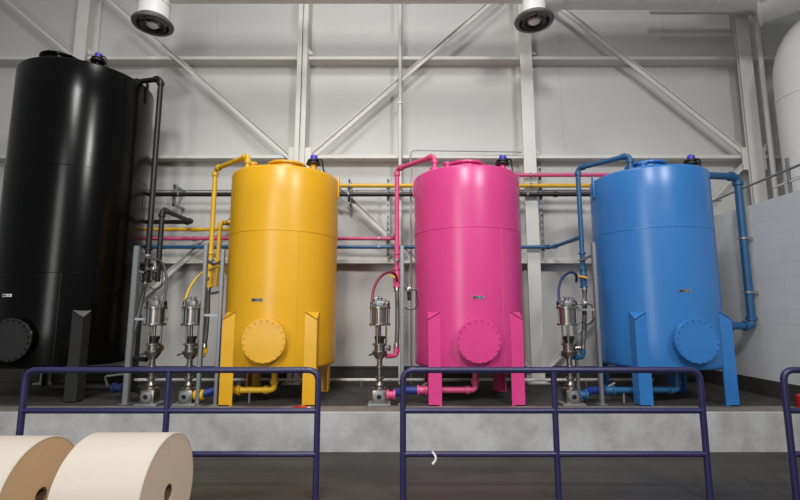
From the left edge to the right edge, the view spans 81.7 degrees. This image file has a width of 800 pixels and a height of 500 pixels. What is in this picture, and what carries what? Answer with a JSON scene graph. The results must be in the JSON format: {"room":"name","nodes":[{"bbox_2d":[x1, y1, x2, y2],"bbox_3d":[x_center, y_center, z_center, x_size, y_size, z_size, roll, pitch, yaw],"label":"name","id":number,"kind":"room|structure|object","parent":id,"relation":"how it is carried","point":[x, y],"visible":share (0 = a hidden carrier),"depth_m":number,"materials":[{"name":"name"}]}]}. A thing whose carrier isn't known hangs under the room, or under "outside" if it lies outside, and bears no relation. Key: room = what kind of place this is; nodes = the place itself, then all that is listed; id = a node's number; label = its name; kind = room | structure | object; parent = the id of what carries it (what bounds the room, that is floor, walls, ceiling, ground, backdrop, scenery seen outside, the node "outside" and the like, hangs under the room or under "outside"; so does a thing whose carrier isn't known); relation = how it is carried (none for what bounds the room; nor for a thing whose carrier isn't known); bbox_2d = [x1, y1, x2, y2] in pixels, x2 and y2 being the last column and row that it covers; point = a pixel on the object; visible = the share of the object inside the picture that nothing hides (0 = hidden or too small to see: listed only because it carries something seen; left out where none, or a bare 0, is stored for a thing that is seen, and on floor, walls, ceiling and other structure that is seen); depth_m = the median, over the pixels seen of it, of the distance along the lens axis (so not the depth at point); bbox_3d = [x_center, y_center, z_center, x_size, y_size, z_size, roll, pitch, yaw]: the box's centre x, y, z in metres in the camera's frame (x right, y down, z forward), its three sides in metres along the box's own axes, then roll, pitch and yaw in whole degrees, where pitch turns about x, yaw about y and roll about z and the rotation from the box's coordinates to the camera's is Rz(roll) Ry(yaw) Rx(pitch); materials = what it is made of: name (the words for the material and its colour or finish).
{"room":"print shop","nodes":[
{"label":"print shop","id":0,"kind":"room"},
{"bbox_2d":[0,0,799,365],"bbox_3d":[0.000,-2.738,8.572,22.000,10.107,0.250,0,-8,0],"label":"wall","id":1,"kind":"structure","parent":0,"point":[608,110],"depth_m":8.44,"materials":[{"name":"white metal"}]},
{"bbox_2d":[172,184,185,210],"bbox_3d":[-3.820,-0.901,8.004,0.047,0.400,0.379,0,-8,0],"label":"hanger","id":2,"kind":"object","parent":1,"relation":"attached to","point":[175,187],"visible":0.77,"depth_m":7.86,"materials":[{"name":"metal"}]},
{"bbox_2d":[0,368,699,380],"bbox_3d":[-2.970,2.100,7.784,16.060,0.227,0.028,0,-8,0],"label":"baseboard","id":3,"kind":"structure","parent":1,"relation":"attached to","point":[5,374],"depth_m":7.77,"materials":[{"name":"paint"}]},
{"bbox_2d":[348,178,351,206],"bbox_3d":[-0.860,-0.985,8.015,0.047,0.430,0.379,0,-8,0],"label":"hanger","id":4,"kind":"object","parent":1,"relation":"attached to","point":[349,179],"visible":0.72,"depth_m":7.85,"materials":[{"name":"metal"}]},
{"bbox_2d":[147,191,589,196],"bbox_3d":[-0.460,-0.931,7.746,7.520,0.096,0.097,0,-8,0],"label":"pipe","id":5,"kind":"object","parent":4,"relation":"attached to","point":[555,193],"visible":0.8,"depth_m":7.72,"materials":[{"name":"black metal"}]},
{"bbox_2d":[340,183,589,187],"bbox_3d":[1.075,-1.081,7.767,4.850,0.092,0.092,0,-8,0],"label":"pipe","id":6,"kind":"object","parent":4,"relation":"attached to","point":[348,185],"visible":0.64,"depth_m":7.74,"materials":[{"name":"yellow metal"}]},
{"bbox_2d":[87,366,622,367],"bbox_3d":[-2.970,1.974,7.795,16.060,0.035,0.040,0,-8,0],"label":"trim","id":7,"kind":"structure","parent":1,"relation":"attached to","point":[87,366],"depth_m":7.78,"materials":[{"name":"paint"}]},
{"bbox_2d":[142,257,591,264],"bbox_3d":[-2.725,0.174,7.933,15.550,0.130,0.229,0,-8,0],"label":"beam","id":8,"kind":"structure","parent":1,"relation":"attached to","point":[167,260],"depth_m":7.86,"materials":[{"name":"metal"}]},
{"bbox_2d":[0,56,774,65],"bbox_3d":[0.000,-3.472,8.430,21.000,0.130,0.229,0,-8,0],"label":"beam","id":9,"kind":"structure","parent":1,"relation":"attached to","point":[4,60],"depth_m":8.35,"materials":[{"name":"metal"}]},
{"bbox_2d":[387,178,389,257],"bbox_3d":[-0.200,-0.530,7.954,0.047,1.350,0.379,0,-8,0],"label":"hanger","id":10,"kind":"object","parent":1,"relation":"attached to","point":[388,179],"visible":0.85,"depth_m":7.79,"materials":[{"name":"metal"}]},
{"bbox_2d":[144,234,394,240],"bbox_3d":[-2.118,-0.220,7.220,4.205,0.138,0.935,0,-8,0],"label":"pipe","id":11,"kind":"object","parent":10,"relation":"attached to","point":[193,238],"visible":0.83,"depth_m":7.62,"materials":[{"name":"pink metal"}]},
{"bbox_2d":[0,155,781,161],"bbox_3d":[0.000,-1.649,8.181,21.000,0.130,0.229,0,-8,0],"label":"beam","id":12,"kind":"structure","parent":1,"relation":"attached to","point":[161,158],"depth_m":8.08,"materials":[{"name":"metal"}]},
{"bbox_2d":[0,0,799,365],"bbox_3d":[0.000,-2.654,8.436,15.024,9.310,0.018,0,-8,0],"label":"trim","id":13,"kind":"structure","parent":1,"relation":"attached to","point":[1,0],"depth_m":8.39,"materials":[{"name":"white metal"}]},
{"bbox_2d":[398,4,401,383],"bbox_3d":[0.000,-2.310,8.190,0.056,9.057,0.388,0,-8,0],"label":"conduit","id":14,"kind":"object","parent":1,"relation":"attached to","point":[399,5],"visible":0.78,"depth_m":8.01,"materials":[{"name":"metal"}]},
{"bbox_2d":[137,0,799,26],"bbox_3d":[2.021,-4.381,6.183,12.132,1.175,3.438,0,-8,0],"label":"duct","id":15,"kind":"object","parent":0,"point":[767,10],"visible":0.88,"depth_m":7.18,"materials":[{"name":"metal"}]},
{"bbox_2d":[131,0,174,36],"bbox_3d":[-3.810,-3.608,7.152,0.600,0.365,0.600,0,-8,0],"label":"air diffuser","id":16,"kind":"object","parent":15,"relation":"hanging from","point":[152,17],"visible":1,"depth_m":7.05,"materials":[{"name":"paint"}]},
{"bbox_2d":[514,0,554,32],"bbox_3d":[2.070,-3.697,7.164,0.600,0.425,0.600,0,-8,0],"label":"air diffuser","id":17,"kind":"object","parent":15,"relation":"hanging from","point":[534,17],"visible":1,"depth_m":7.08,"materials":[{"name":"paint"}]},
{"bbox_2d":[189,452,799,499],"bbox_3d":[0.000,1.431,-1.931,22.000,0.200,14.560,0,-8,0],"label":"floor","id":18,"kind":"structure","parent":0,"point":[342,475],"depth_m":4.51,"materials":[{"name":"concrete"}]},
{"bbox_2d":[0,436,73,499],"bbox_3d":[-2.667,1.635,3.078,0.565,0.745,0.745,0,-8,0],"label":"paper roll","id":19,"kind":"object","parent":18,"relation":"on","point":[29,465],"visible":0.88,"depth_m":3.02,"materials":[{"name":"brown paper"}]},
{"bbox_2d":[47,432,192,499],"bbox_3d":[-1.837,1.635,3.118,0.555,0.757,0.757,0,-8,0],"label":"paper roll","id":20,"kind":"object","parent":18,"relation":"on","point":[103,465],"visible":1,"depth_m":2.93,"materials":[{"name":"beige paper"}]},
{"bbox_2d":[15,367,320,499],"bbox_3d":[-2.004,1.579,4.004,2.626,1.107,0.053,0,-8,0],"label":"guard railing","id":21,"kind":"object","parent":18,"relation":"on","point":[166,411],"visible":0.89,"depth_m":4.01,"materials":[{"name":"blue metal"}]},
{"bbox_2d":[0,412,799,451],"bbox_3d":[-1.250,2.377,6.670,19.500,0.643,2.740,0,-8,0],"label":"concrete plinth","id":22,"kind":"object","parent":18,"relation":"on","point":[339,431],"visible":0.33,"depth_m":5.33,"materials":[{"name":"grey concrete"}]},
{"bbox_2d":[0,381,795,405],"bbox_3d":[-2.970,2.066,6.733,16.060,0.012,2.100,0,-8,0],"label":"floor","id":23,"kind":"structure","parent":22,"relation":"on","point":[341,393],"depth_m":6.41,"materials":[{"name":"concrete"}]},
{"bbox_2d":[32,0,102,384],"bbox_3d":[-5.670,-2.313,8.169,0.365,9.057,0.405,0,-8,0],"label":"steel column","id":24,"kind":"structure","parent":23,"relation":"on","point":[87,31],"depth_m":8.32,"materials":[{"name":"metal"}]},
{"bbox_2d":[5,0,72,55],"bbox_3d":[-7.585,-4.915,8.470,3.684,3.085,0.050,0,-8,0],"label":"diagonal brace","id":25,"kind":"object","parent":24,"relation":"attached to","point":[16,7],"visible":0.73,"depth_m":8.35,"materials":[{"name":"metal"}]},
{"bbox_2d":[0,50,153,402],"bbox_3d":[-4.830,-0.412,6.864,1.813,4.937,1.886,0,-8,0],"label":"storage tank","id":26,"kind":"object","parent":23,"relation":"on","point":[75,185],"visible":0.98,"depth_m":6.24,"materials":[{"name":"black metal"}]},
{"bbox_2d":[46,373,142,395],"bbox_3d":[-3.932,1.704,6.116,1.628,0.375,0.291,-2,-8,15],"label":"pipe","id":27,"kind":"object","parent":26,"relation":"attached to","point":[115,387],"visible":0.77,"depth_m":6.09,"materials":[{"name":"black metal"}]},
{"bbox_2d":[134,76,164,282],"bbox_3d":[-3.999,-1.123,7.044,0.699,3.241,0.206,-2,-8,17],"label":"pipe","id":28,"kind":"object","parent":26,"relation":"attached to","point":[146,274],"visible":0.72,"depth_m":6.97,"materials":[{"name":"black metal"}]},
{"bbox_2d":[125,282,148,361],"bbox_3d":[-3.542,0.928,6.253,0.246,1.072,0.989,5,-9,-32],"label":"flexible hose","id":29,"kind":"object","parent":28,"relation":"attached to","point":[143,291],"visible":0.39,"depth_m":6.38,"materials":[{"name":"black rubber"}]},
{"bbox_2d":[119,246,167,404],"bbox_3d":[-3.360,0.988,6.285,0.485,2.007,0.751,2,-8,-15],"label":"post","id":30,"kind":"object","parent":23,"relation":"on","point":[137,249],"visible":0.93,"depth_m":5.94,"materials":[{"name":"metal"}]},
{"bbox_2d":[147,263,162,289],"bbox_3d":[-3.263,0.350,6.137,0.215,0.353,0.104,0,-8,0],"label":"air regulator","id":31,"kind":"object","parent":30,"relation":"attached to","point":[154,269],"visible":1,"depth_m":6.14,"materials":[{"name":"metal"}]},
{"bbox_2d":[152,272,156,279],"bbox_3d":[-3.270,0.344,6.160,0.052,0.115,0.052,0,-8,0],"label":"bowl","id":32,"kind":"object","parent":31,"relation":"on","point":[154,274],"depth_m":6.14,"materials":[{"name":"black metal"}]},
{"bbox_2d":[145,207,192,281],"bbox_3d":[-3.811,-0.029,7.155,0.817,1.103,1.026,0,-8,0],"label":"pipe","id":33,"kind":"object","parent":30,"relation":"attached to","point":[162,215],"visible":1,"depth_m":6.72,"materials":[{"name":"black metal"}]},
{"bbox_2d":[133,259,167,406],"bbox_3d":[-3.153,1.025,6.066,0.322,1.874,0.697,2,-8,-12],"label":"pump","id":34,"kind":"object","parent":23,"relation":"on","point":[155,315],"visible":0.98,"depth_m":5.79,"materials":[{"name":"metal"}]},
{"bbox_2d":[145,343,163,358],"bbox_3d":[-3.088,1.273,5.832,0.234,0.200,0.190,0,-8,0],"label":"outlet","id":35,"kind":"object","parent":34,"relation":"attached to","point":[153,351],"depth_m":5.77,"materials":[{"name":"silver metal"}]},
{"bbox_2d":[172,266,226,406],"bbox_3d":[-2.608,1.074,6.059,0.312,1.776,0.681,-1,-8,9],"label":"pump","id":36,"kind":"object","parent":23,"relation":"on","point":[191,317],"visible":0.92,"depth_m":5.78,"materials":[{"name":"metal"}]},
{"bbox_2d":[182,343,198,358],"bbox_3d":[-2.618,1.273,5.832,0.234,0.200,0.190,0,-8,0],"label":"outlet","id":37,"kind":"object","parent":36,"relation":"attached to","point":[191,350],"depth_m":5.77,"materials":[{"name":"silver metal"}]},
{"bbox_2d":[195,243,217,406],"bbox_3d":[-2.482,0.958,6.142,0.241,2.027,0.712,1,-8,-9],"label":"post","id":38,"kind":"object","parent":23,"relation":"on","point":[206,261],"visible":0.9,"depth_m":5.84,"materials":[{"name":"metal"}]},
{"bbox_2d":[210,249,225,405],"bbox_3d":[-2.433,0.996,6.156,0.143,1.957,0.788,4,-9,-26],"label":"post","id":39,"kind":"object","parent":23,"relation":"on","point":[221,262],"visible":0.93,"depth_m":5.87,"materials":[{"name":"metal"}]},
{"bbox_2d":[193,373,278,402],"bbox_3d":[-2.074,1.717,5.901,1.020,0.459,0.202,2,-8,-13],"label":"pipe","id":40,"kind":"object","parent":23,"relation":"on","point":[274,381],"visible":0.7,"depth_m":5.89,"materials":[{"name":"yellow metal"}]},
{"bbox_2d":[218,155,339,405],"bbox_3d":[-1.617,0.333,6.433,1.493,3.345,1.642,2,-8,-17],"label":"storage tank","id":41,"kind":"object","parent":23,"relation":"on","point":[280,307],"visible":0.98,"depth_m":5.88,"materials":[{"name":"yellow metal"}]},
{"bbox_2d":[200,154,251,287],"bbox_3d":[-2.394,-0.394,6.445,0.954,1.814,0.204,-5,-9,33],"label":"pipe","id":42,"kind":"object","parent":41,"relation":"attached to","point":[244,157],"visible":0.79,"depth_m":6.66,"materials":[{"name":"yellow metal"}]},
{"bbox_2d":[144,220,229,286],"bbox_3d":[-3.307,0.074,7.146,1.826,1.039,1.000,0,-8,0],"label":"pipe","id":43,"kind":"object","parent":42,"relation":"attached to","point":[219,228],"visible":0.57,"depth_m":6.75,"materials":[{"name":"yellow metal"}]},
{"bbox_2d":[197,287,210,357],"bbox_3d":[-2.623,0.947,6.209,0.118,0.944,0.684,3,-8,-22],"label":"flexible hose","id":44,"kind":"object","parent":42,"relation":"attached to","point":[206,329],"visible":0.61,"depth_m":6.15,"materials":[{"name":"black rubber"}]},
{"bbox_2d":[282,4,313,384],"bbox_3d":[-1.730,-2.313,8.171,0.400,9.057,0.410,0,-8,0],"label":"steel column","id":45,"kind":"structure","parent":23,"relation":"on","point":[301,152],"depth_m":8.13,"materials":[{"name":"metal"}]},
{"bbox_2d":[139,217,229,298],"bbox_3d":[-3.685,0.218,7.772,3.767,3.482,0.050,0,-8,0],"label":"diagonal brace","id":46,"kind":"object","parent":45,"relation":"attached to","point":[191,253],"visible":0.2,"depth_m":7.77,"materials":[{"name":"metal"}]},
{"bbox_2d":[107,0,287,158],"bbox_3d":[-3.710,-3.181,8.234,3.816,3.383,0.050,0,-8,0],"label":"diagonal brace","id":47,"kind":"object","parent":45,"relation":"attached to","point":[115,4],"visible":0.86,"depth_m":8.20,"materials":[{"name":"metal"}]},
{"bbox_2d":[312,4,491,154],"bbox_3d":[0.250,-3.240,8.242,3.817,3.502,0.050,0,-8,0],"label":"diagonal brace","id":48,"kind":"object","parent":45,"relation":"attached to","point":[484,7],"visible":0.93,"depth_m":8.21,"materials":[{"name":"metal"}]},
{"bbox_2d":[317,167,530,366],"bbox_3d":[0.250,0.158,7.780,3.817,3.562,0.050,0,-8,0],"label":"diagonal brace","id":49,"kind":"object","parent":45,"relation":"attached to","point":[354,203],"visible":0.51,"depth_m":7.86,"materials":[{"name":"metal"}]},
{"bbox_2d":[368,271,397,406],"bbox_3d":[-0.228,1.108,6.005,0.316,1.694,0.588,-1,-8,10],"label":"pump","id":50,"kind":"object","parent":23,"relation":"on","point":[380,308],"visible":1,"depth_m":5.78,"materials":[{"name":"metal"}]},
{"bbox_2d":[372,343,390,358],"bbox_3d":[-0.233,1.273,5.832,0.234,0.200,0.190,0,-8,0],"label":"outlet","id":51,"kind":"object","parent":50,"relation":"attached to","point":[379,352],"depth_m":5.77,"materials":[{"name":"silver metal"}]},
{"bbox_2d":[134,378,653,386],"bbox_3d":[-0.125,2.063,7.208,8.150,0.125,0.048,0,-8,0],"label":"pipe","id":52,"kind":"object","parent":23,"relation":"on","point":[135,379],"visible":0.49,"depth_m":7.19,"materials":[{"name":"metal"}]},
{"bbox_2d":[397,246,406,404],"bbox_3d":[0.044,0.972,6.171,0.178,2.007,0.612,0,-8,0],"label":"post","id":53,"kind":"object","parent":23,"relation":"on","point":[401,259],"visible":0.71,"depth_m":5.93,"materials":[{"name":"metal"}]},
{"bbox_2d":[404,283,417,309],"bbox_3d":[0.127,0.617,6.101,0.215,0.353,0.104,0,-8,0],"label":"air regulator","id":54,"kind":"object","parent":53,"relation":"attached to","point":[409,289],"visible":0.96,"depth_m":6.11,"materials":[{"name":"metal"}]},
{"bbox_2d":[407,292,410,300],"bbox_3d":[0.120,0.612,6.123,0.052,0.115,0.052,0,-8,0],"label":"bowl","id":55,"kind":"object","parent":54,"relation":"on","point":[408,293],"depth_m":6.11,"materials":[{"name":"black metal"}]},
{"bbox_2d":[386,373,478,399],"bbox_3d":[0.414,1.718,5.907,1.217,0.459,0.212,2,-8,-11],"label":"pipe","id":56,"kind":"object","parent":23,"relation":"on","point":[422,389],"visible":0.86,"depth_m":5.89,"materials":[{"name":"pink metal"}]},
{"bbox_2d":[413,155,525,405],"bbox_3d":[0.927,0.333,6.433,1.493,3.345,1.642,-2,-8,17],"label":"storage tank","id":57,"kind":"object","parent":23,"relation":"on","point":[469,287],"visible":0.99,"depth_m":5.87,"materials":[{"name":"pink metal"}]},
{"bbox_2d":[389,154,438,287],"bbox_3d":[0.213,-0.394,6.445,0.854,1.814,0.202,-6,-10,39],"label":"pipe","id":58,"kind":"object","parent":57,"relation":"attached to","point":[434,161],"visible":0.86,"depth_m":6.63,"materials":[{"name":"pink metal"}]},
{"bbox_2d":[385,287,399,358],"bbox_3d":[-0.056,0.947,6.201,0.164,0.940,0.668,-1,-8,10],"label":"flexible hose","id":59,"kind":"object","parent":58,"relation":"attached to","point":[396,349],"visible":1,"depth_m":6.16,"materials":[{"name":"silver metal"}]},
{"bbox_2d":[513,4,550,384],"bbox_3d":[2.250,-2.313,8.169,0.375,9.057,0.405,0,-8,0],"label":"steel column","id":60,"kind":"structure","parent":23,"relation":"on","point":[532,288],"depth_m":7.92,"materials":[{"name":"metal"}]},
{"bbox_2d":[147,190,589,190],"bbox_3d":[-0.650,-1.010,7.868,7.900,0.023,0.024,0,-8,0],"label":"conduit","id":61,"kind":"object","parent":60,"relation":"attached to","point":[147,190],"visible":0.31,"depth_m":7.86,"materials":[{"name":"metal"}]},
{"bbox_2d":[410,150,521,383],"bbox_3d":[1.134,0.214,7.722,1.932,3.928,0.023,0,-8,0],"label":"conduit","id":62,"kind":"object","parent":60,"relation":"attached to","point":[412,150],"visible":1,"depth_m":7.76,"materials":[{"name":"metal"}]},
{"bbox_2d":[538,167,542,212],"bbox_3d":[2.380,-1.023,7.850,0.047,0.800,0.040,0,-8,0],"label":"hanger","id":63,"kind":"object","parent":60,"relation":"attached to","point":[539,168],"visible":0.85,"depth_m":7.84,"materials":[{"name":"metal"}]},
{"bbox_2d":[516,172,609,177],"bbox_3d":[2.375,-1.261,7.791,2.350,0.088,0.088,0,-8,0],"label":"pipe","id":64,"kind":"object","parent":63,"relation":"attached to","point":[530,175],"visible":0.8,"depth_m":7.76,"materials":[{"name":"metal"}]},
{"bbox_2d":[540,212,544,250],"bbox_3d":[2.380,-0.306,7.742,0.047,0.650,0.060,0,-8,0],"label":"hanger","id":65,"kind":"object","parent":60,"relation":"attached to","point":[541,214],"visible":0.89,"depth_m":7.73,"materials":[{"name":"metal"}]},
{"bbox_2d":[143,236,578,249],"bbox_3d":[-0.795,-0.106,7.205,6.850,0.084,0.935,0,-8,0],"label":"pipe","id":66,"kind":"object","parent":65,"relation":"hanging from","point":[554,246],"visible":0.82,"depth_m":7.60,"materials":[{"name":"metal"}]},
{"bbox_2d":[556,271,586,406],"bbox_3d":[2.183,1.109,6.012,0.337,1.694,0.642,-3,-8,18],"label":"pump","id":67,"kind":"object","parent":23,"relation":"on","point":[566,309],"visible":0.95,"depth_m":5.78,"materials":[{"name":"metal"}]},
{"bbox_2d":[561,343,580,358],"bbox_3d":[2.152,1.273,5.832,0.234,0.200,0.190,0,-8,0],"label":"outlet","id":68,"kind":"object","parent":67,"relation":"attached to","point":[568,351],"depth_m":5.77,"materials":[{"name":"silver metal"}]},
{"bbox_2d":[572,300,583,399],"bbox_3d":[2.456,1.329,6.197,0.292,1.307,0.120,0,-8,0],"label":"post","id":69,"kind":"object","parent":23,"relation":"on","point":[577,375],"visible":0.27,"depth_m":6.16,"materials":[{"name":"metal"}]},
{"bbox_2d":[577,243,607,404],"bbox_3d":[2.428,0.953,6.174,0.374,2.047,0.612,0,-8,0],"label":"post","id":70,"kind":"object","parent":23,"relation":"on","point":[592,256],"visible":0.94,"depth_m":5.92,"materials":[{"name":"metal"}]},
{"bbox_2d":[577,298,593,324],"bbox_3d":[2.427,0.802,6.045,0.215,0.353,0.104,0,-8,0],"label":"air regulator","id":71,"kind":"object","parent":70,"relation":"attached to","point":[584,303],"visible":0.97,"depth_m":6.05,"materials":[{"name":"metal"}]},
{"bbox_2d":[580,373,681,402],"bbox_3d":[2.911,1.718,5.914,1.435,0.459,0.223,1,-8,-9],"label":"pipe","id":72,"kind":"object","parent":23,"relation":"on","point":[611,389],"visible":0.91,"depth_m":5.88,"materials":[{"name":"blue metal"}]},
{"bbox_2d":[590,155,739,405],"bbox_3d":[3.539,0.333,6.433,1.533,3.345,1.681,-2,-8,17],"label":"storage tank","id":73,"kind":"object","parent":23,"relation":"on","point":[660,301],"visible":0.96,"depth_m":5.88,"materials":[{"name":"blue metal"}]},
{"bbox_2d":[574,153,635,287],"bbox_3d":[2.876,-0.399,6.446,0.850,1.824,0.202,-6,-10,39],"label":"pipe","id":74,"kind":"object","parent":73,"relation":"attached to","point":[629,160],"visible":0.91,"depth_m":6.63,"materials":[{"name":"blue metal"}]},
{"bbox_2d":[573,287,586,359],"bbox_3d":[2.442,0.956,6.193,0.129,0.962,0.778,-5,-9,34],"label":"flexible hose","id":75,"kind":"object","parent":74,"relation":"attached to","point":[582,352],"visible":0.84,"depth_m":6.09,"materials":[{"name":"silver metal"}]},
{"bbox_2d":[710,172,758,330],"bbox_3d":[4.528,-0.011,6.576,1.072,2.288,0.156,1,-8,-7],"label":"pipe","id":76,"kind":"object","parent":73,"relation":"attached to","point":[751,318],"visible":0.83,"depth_m":6.59,"materials":[{"name":"blue metal"}]},
{"bbox_2d":[0,406,795,411],"bbox_3d":[-1.300,1.904,5.541,19.400,0.011,0.345,0,-8,0],"label":"plinth edge","id":77,"kind":"structure","parent":22,"relation":"attached to","point":[2,408],"depth_m":5.60,"materials":[{"name":"concrete"}]},
{"bbox_2d":[292,406,310,407],"bbox_3d":[-1.180,1.878,5.497,0.209,0.030,0.209,6,-10,-39],"label":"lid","id":78,"kind":"object","parent":77,"relation":"on","point":[294,406],"visible":0.52,"depth_m":5.50,"materials":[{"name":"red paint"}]},
{"bbox_2d":[795,393,799,407],"bbox_3d":[4.861,1.715,5.539,0.212,0.365,0.210,0,-8,0],"label":"canister","id":79,"kind":"object","parent":77,"relation":"on","point":[797,396],"visible":0.88,"depth_m":5.54,"materials":[{"name":"red paint"}]},
{"bbox_2d":[400,367,713,499],"bbox_3d":[1.331,1.578,3.998,2.663,1.107,0.064,0,-8,0],"label":"guard railing","id":80,"kind":"object","parent":18,"relation":"on","point":[705,453],"depth_m":4.01,"materials":[{"name":"blue metal"}]},
{"bbox_2d":[780,367,799,499],"bbox_3d":[4.635,1.579,4.004,2.584,1.107,0.053,0,-8,0],"label":"guard railing","id":81,"kind":"object","parent":18,"relation":"on","point":[787,410],"visible":1,"depth_m":3.99,"materials":[{"name":"metal"}]},
{"bbox_2d":[714,190,799,385],"bbox_3d":[5.160,0.738,5.450,0.200,3.077,5.000,0,-8,0],"label":"wall","id":82,"kind":"structure","parent":0,"point":[772,346],"depth_m":6.39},
{"bbox_2d":[700,370,799,402],"bbox_3d":[5.064,1.953,5.285,0.032,0.624,5.000,0,-8,0],"label":"baseboard","id":83,"kind":"structure","parent":82,"relation":"attached to","point":[770,388],"depth_m":6.57,"materials":[{"name":"paint"}]},
{"bbox_2d":[712,158,799,202],"bbox_3d":[5.140,-1.053,5.553,0.034,0.500,4.522,0,-8,0],"label":"handrail","id":84,"kind":"object","parent":82,"relation":"on","point":[788,168],"visible":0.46,"depth_m":6.15,"materials":[{"name":"metal"}]},
{"bbox_3d":[8.130,-0.702,5.646,5.740,0.170,5.000,0,-8,0],"label":"floor","id":85,"kind":"structure","parent":0,"visible":0},
{"bbox_2d":[732,14,767,204],"bbox_3d":[6.128,-3.650,8.273,0.415,6.380,0.110,0,-8,0],"label":"steel column","id":86,"kind":"structure","parent":85,"relation":"on","point":[753,154],"depth_m":8.05,"materials":[{"name":"metal"}]},
{"bbox_2d":[545,163,742,373],"bbox_3d":[4.175,0.228,7.770,3.748,3.620,0.050,0,-8,0],"label":"diagonal brace","id":87,"kind":"object","parent":86,"relation":"attached to","point":[739,169],"visible":0.16,"depth_m":7.66,"materials":[{"name":"metal"}]},
{"bbox_2d":[560,10,741,153],"bbox_3d":[4.175,-3.290,8.249,3.746,3.363,0.050,0,-8,0],"label":"diagonal brace","id":88,"kind":"object","parent":86,"relation":"attached to","point":[568,13],"visible":1,"depth_m":8.21,"materials":[{"name":"metal"}]},
{"bbox_2d":[649,10,778,197],"bbox_3d":[5.404,-2.388,7.975,1.908,3.798,0.080,0,-8,0],"label":"conduit","id":89,"kind":"object","parent":86,"relation":"attached to","point":[752,13],"visible":0.84,"depth_m":8.06,"materials":[{"name":"metal"}]},
{"bbox_2d":[763,132,778,150],"bbox_3d":[7.910,-3.191,8.235,3.437,3.162,0.050,0,-8,0],"label":"diagonal brace","id":90,"kind":"object","parent":86,"relation":"attached to","point":[776,136],"visible":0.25,"depth_m":8.07,"materials":[{"name":"metal"}]},
{"bbox_2d":[773,19,799,193],"bbox_3d":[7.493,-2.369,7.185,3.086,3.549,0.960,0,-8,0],"label":"storage tank","id":91,"kind":"object","parent":85,"relation":"on","point":[786,68],"visible":0.91,"depth_m":7.13,"materials":[{"name":"metal"}]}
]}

